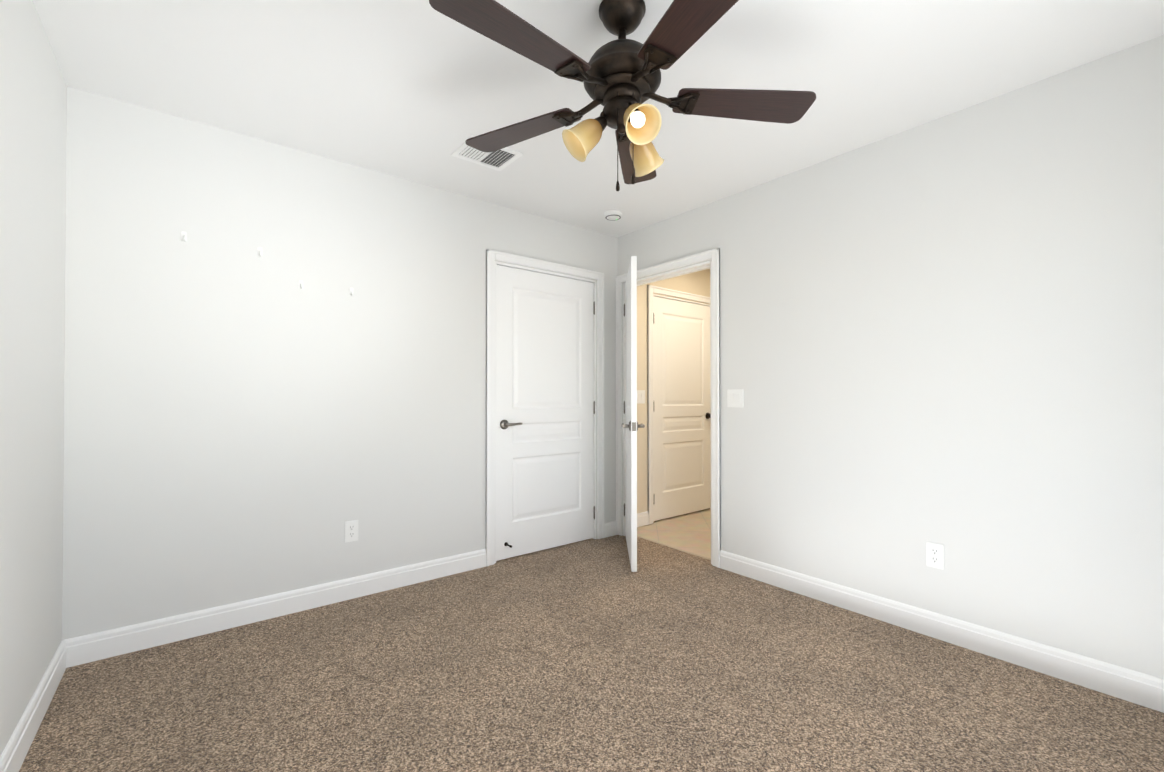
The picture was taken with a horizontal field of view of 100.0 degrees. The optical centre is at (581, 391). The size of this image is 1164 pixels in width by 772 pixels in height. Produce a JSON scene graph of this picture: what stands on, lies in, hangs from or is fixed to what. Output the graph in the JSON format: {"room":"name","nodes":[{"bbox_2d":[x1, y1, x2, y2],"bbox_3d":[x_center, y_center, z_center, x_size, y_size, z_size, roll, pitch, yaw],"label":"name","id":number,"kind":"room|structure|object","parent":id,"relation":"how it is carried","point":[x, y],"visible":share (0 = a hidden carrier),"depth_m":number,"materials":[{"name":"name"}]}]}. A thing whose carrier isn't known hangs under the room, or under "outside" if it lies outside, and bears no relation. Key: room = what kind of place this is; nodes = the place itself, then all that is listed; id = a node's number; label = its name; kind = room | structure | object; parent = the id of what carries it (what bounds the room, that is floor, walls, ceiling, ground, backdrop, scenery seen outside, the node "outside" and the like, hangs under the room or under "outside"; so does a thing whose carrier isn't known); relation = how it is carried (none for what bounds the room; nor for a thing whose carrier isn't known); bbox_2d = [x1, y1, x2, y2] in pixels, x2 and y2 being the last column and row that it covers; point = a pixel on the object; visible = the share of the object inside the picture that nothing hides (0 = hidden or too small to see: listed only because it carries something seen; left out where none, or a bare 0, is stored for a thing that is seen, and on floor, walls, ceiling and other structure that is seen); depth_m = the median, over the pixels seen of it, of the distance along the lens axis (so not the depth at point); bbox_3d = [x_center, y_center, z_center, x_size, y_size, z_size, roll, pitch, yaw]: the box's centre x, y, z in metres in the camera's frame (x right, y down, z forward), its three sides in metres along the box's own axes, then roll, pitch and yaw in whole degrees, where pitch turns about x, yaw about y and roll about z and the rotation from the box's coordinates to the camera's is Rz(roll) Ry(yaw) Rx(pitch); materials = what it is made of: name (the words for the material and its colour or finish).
{"room":"empty bedroom","nodes":[
{"label":"empty bedroom","id":0,"kind":"room"},
{"bbox_2d":[0,0,66,756],"bbox_3d":[-1.074,-0.080,0.582,0.120,2.440,3.660,0,-1,-39],"label":"wall","id":1,"kind":"structure","parent":0,"point":[33,112],"depth_m":1.61,"materials":[{"name":"white paint"}]},
{"bbox_2d":[0,638,71,771],"bbox_3d":[-1.059,1.083,0.661,0.015,0.115,3.540,0,-1,-39],"label":"baseboard","id":2,"kind":"structure","parent":1,"relation":"attached to","point":[12,758],"depth_m":1.64,"materials":[{"name":"white wood"}]},
{"bbox_2d":[62,86,617,639],"bbox_3d":[-0.976,-0.060,3.080,3.395,2.440,0.120,0,-1,-39],"label":"wall","id":3,"kind":"structure","parent":0,"point":[242,420],"depth_m":2.48,"materials":[{"name":"white paint"}]},
{"bbox_2d":[181,231,186,241],"bbox_3d":[-1.861,-0.728,2.283,0.020,0.049,0.032,0,-1,-39],"label":"hook","id":4,"kind":"object","parent":3,"relation":"attached to","point":[183,236],"visible":1,"depth_m":2.29,"materials":[{"name":"white plastic"}]},
{"bbox_2d":[257,247,261,255],"bbox_3d":[-1.628,-0.710,2.470,0.020,0.049,0.032,0,-1,-39],"label":"hook","id":5,"kind":"object","parent":3,"relation":"attached to","point":[259,253],"visible":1,"depth_m":2.47,"materials":[{"name":"white plastic"}]},
{"bbox_2d":[72,549,485,666],"bbox_3d":[-1.391,1.099,2.652,1.924,0.115,0.015,0,-1,-39],"label":"baseboard","id":6,"kind":"structure","parent":3,"relation":"attached to","point":[92,647],"depth_m":2.45,"materials":[{"name":"white wood"}]},
{"bbox_2d":[299,280,302,288],"bbox_3d":[-1.485,-0.568,2.583,0.020,0.049,0.032,0,-1,-39],"label":"hook","id":7,"kind":"object","parent":3,"relation":"attached to","point":[300,284],"visible":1,"depth_m":2.59,"materials":[{"name":"white plastic"}]},
{"bbox_2d":[349,288,352,295],"bbox_3d":[-1.290,-0.561,2.738,0.020,0.049,0.032,0,-1,-39],"label":"hook","id":8,"kind":"object","parent":3,"relation":"attached to","point":[350,291],"visible":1,"depth_m":2.74,"materials":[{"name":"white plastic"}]},
{"bbox_2d":[345,520,357,542],"bbox_3d":[-1.293,0.782,2.740,0.070,0.115,0.007,0,-1,-39],"label":"outlet","id":9,"kind":"object","parent":3,"relation":"attached to","point":[351,531],"visible":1,"depth_m":2.74,"materials":[{"name":"white plastic"}]},
{"bbox_2d":[486,249,603,565],"bbox_3d":[-0.270,0.107,3.629,1.037,2.116,0.143,0,-1,-39],"label":"trim","id":10,"kind":"structure","parent":3,"relation":"attached to","point":[492,256],"depth_m":3.37,"materials":[{"name":"white wood"}]},
{"bbox_2d":[496,265,594,560],"bbox_3d":[-0.231,0.143,3.587,0.874,2.018,0.107,0,-1,-39],"label":"closet door","id":11,"kind":"structure","parent":3,"relation":"in","point":[545,407],"depth_m":3.57,"materials":[{"name":"white wood"}]},
{"bbox_2d":[19,535,1163,771],"bbox_3d":[-0.047,1.180,1.873,3.350,0.060,4.410,0,-1,-39],"label":"floor carpet","id":12,"kind":"object","parent":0,"point":[591,655],"visible":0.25,"depth_m":1.87,"materials":[{"name":"brown carpet"}]},
{"bbox_2d":[33,0,1163,237],"bbox_3d":[0.691,-1.325,2.484,5.240,0.080,4.410,0,-1,-39],"label":"ceiling","id":13,"kind":"structure","parent":0,"point":[417,90],"depth_m":1.98,"materials":[{"name":"white paint"}]},
{"bbox_2d":[451,135,522,170],"bbox_3d":[-0.513,-1.280,2.635,0.300,0.010,0.250,0,-1,-39],"label":"ceiling vent","id":14,"kind":"object","parent":13,"relation":"in","point":[501,159],"visible":0.75,"depth_m":2.65,"materials":[{"name":"white metal"}]},
{"bbox_2d":[604,210,622,220],"bbox_3d":[0.223,-1.256,3.495,0.136,0.040,0.136,0,-1,-39],"label":"smoke detector","id":15,"kind":"object","parent":13,"relation":"attached to","point":[612,215],"visible":1,"depth_m":3.46,"materials":[{"name":"white plastic"}]},
{"bbox_2d":[429,0,815,190],"bbox_3d":[0.109,-0.971,1.613,1.242,0.641,1.281,0,-1,-39],"label":"ceiling fan","id":16,"kind":"object","parent":13,"relation":"hanging from","point":[620,76],"visible":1,"depth_m":1.58,"materials":[{"name":"brown metal"}]},
{"bbox_2d":[637,269,709,512],"bbox_3d":[0.980,-0.046,4.722,1.710,2.440,0.120,0,-1,-39],"label":"wall","id":17,"kind":"structure","parent":0,"point":[698,283],"depth_m":4.29,"materials":[{"name":"beige paint"}]},
{"bbox_2d":[637,390,644,403],"bbox_3d":[0.509,0.045,4.261,0.116,0.116,0.012,0,-1,-39],"label":"light switch","id":18,"kind":"object","parent":17,"relation":"attached to","point":[640,396],"visible":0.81,"depth_m":4.26,"materials":[{"name":"white plastic"}]},
{"bbox_2d":[637,511,648,526],"bbox_3d":[0.477,1.112,4.207,0.293,0.115,0.040,0,-1,-39],"label":"baseboard","id":19,"kind":"structure","parent":17,"relation":"attached to","point":[642,518],"depth_m":4.20,"materials":[{"name":"white wood"}]},
{"bbox_2d":[647,285,709,524],"bbox_3d":[0.947,0.115,4.679,1.021,2.116,0.143,0,-1,-39],"label":"door frame","id":20,"kind":"structure","parent":17,"relation":"attached to","point":[651,289],"depth_m":4.33,"materials":[{"name":"white wood"}]},
{"bbox_2d":[653,296,710,520],"bbox_3d":[0.979,0.153,4.632,0.858,2.020,0.106,0,-1,-39],"label":"hall door","id":21,"kind":"structure","parent":17,"relation":"in","point":[682,439],"depth_m":4.63,"materials":[{"name":"white wood"}]},
{"bbox_2d":[637,508,710,558],"bbox_3d":[1.721,1.199,3.857,1.890,0.056,2.380,0,-1,-39],"label":"floor","id":22,"kind":"structure","parent":0,"point":[690,532],"depth_m":4.07,"materials":[{"name":"beige tile"}]},
{"bbox_2d":[637,536,710,559],"bbox_3d":[0.664,1.165,3.665,0.026,0.005,0.838,0,-1,-39],"label":"trim","id":23,"kind":"structure","parent":22,"relation":"on","point":[674,548],"depth_m":3.62,"materials":[{"name":"beige wood"}]},
{"bbox_2d":[618,35,1163,678],"bbox_3d":[1.483,-0.064,2.627,0.120,2.440,3.660,0,-1,-39],"label":"wall","id":24,"kind":"structure","parent":0,"point":[946,331],"depth_m":2.20,"materials":[{"name":"white paint"}]},
{"bbox_2d":[621,256,644,571],"bbox_3d":[0.344,0.143,3.540,0.578,2.018,0.661,0,-1,-39],"label":"entry door","id":25,"kind":"structure","parent":24,"relation":"in","point":[631,425],"depth_m":3.13,"materials":[{"name":"white wood"}]},
{"bbox_2d":[616,248,720,567],"bbox_3d":[0.652,0.107,3.664,0.166,2.116,1.002,0,-1,-39],"label":"door frame","id":26,"kind":"structure","parent":24,"relation":"attached to","point":[713,264],"depth_m":3.32,"materials":[{"name":"white wood"}]},
{"bbox_2d":[727,389,742,407],"bbox_3d":[0.985,0.043,3.145,0.012,0.116,0.116,0,-1,-39],"label":"light switch","id":27,"kind":"object","parent":24,"relation":"attached to","point":[734,397],"visible":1,"depth_m":3.14,"materials":[{"name":"white plastic"}]},
{"bbox_2d":[926,542,943,569],"bbox_3d":[1.661,0.771,2.298,0.007,0.115,0.070,0,-1,-39],"label":"outlet","id":28,"kind":"object","parent":24,"relation":"attached to","point":[934,555],"visible":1,"depth_m":2.29,"materials":[{"name":"white plastic"}]},
{"bbox_2d":[720,550,1163,712],"bbox_3d":[1.696,1.096,2.244,0.015,0.115,2.509,0,-1,-39],"label":"baseboard","id":29,"kind":"structure","parent":24,"relation":"attached to","point":[1138,688],"depth_m":2.17,"materials":[{"name":"white wood"}]}
]}

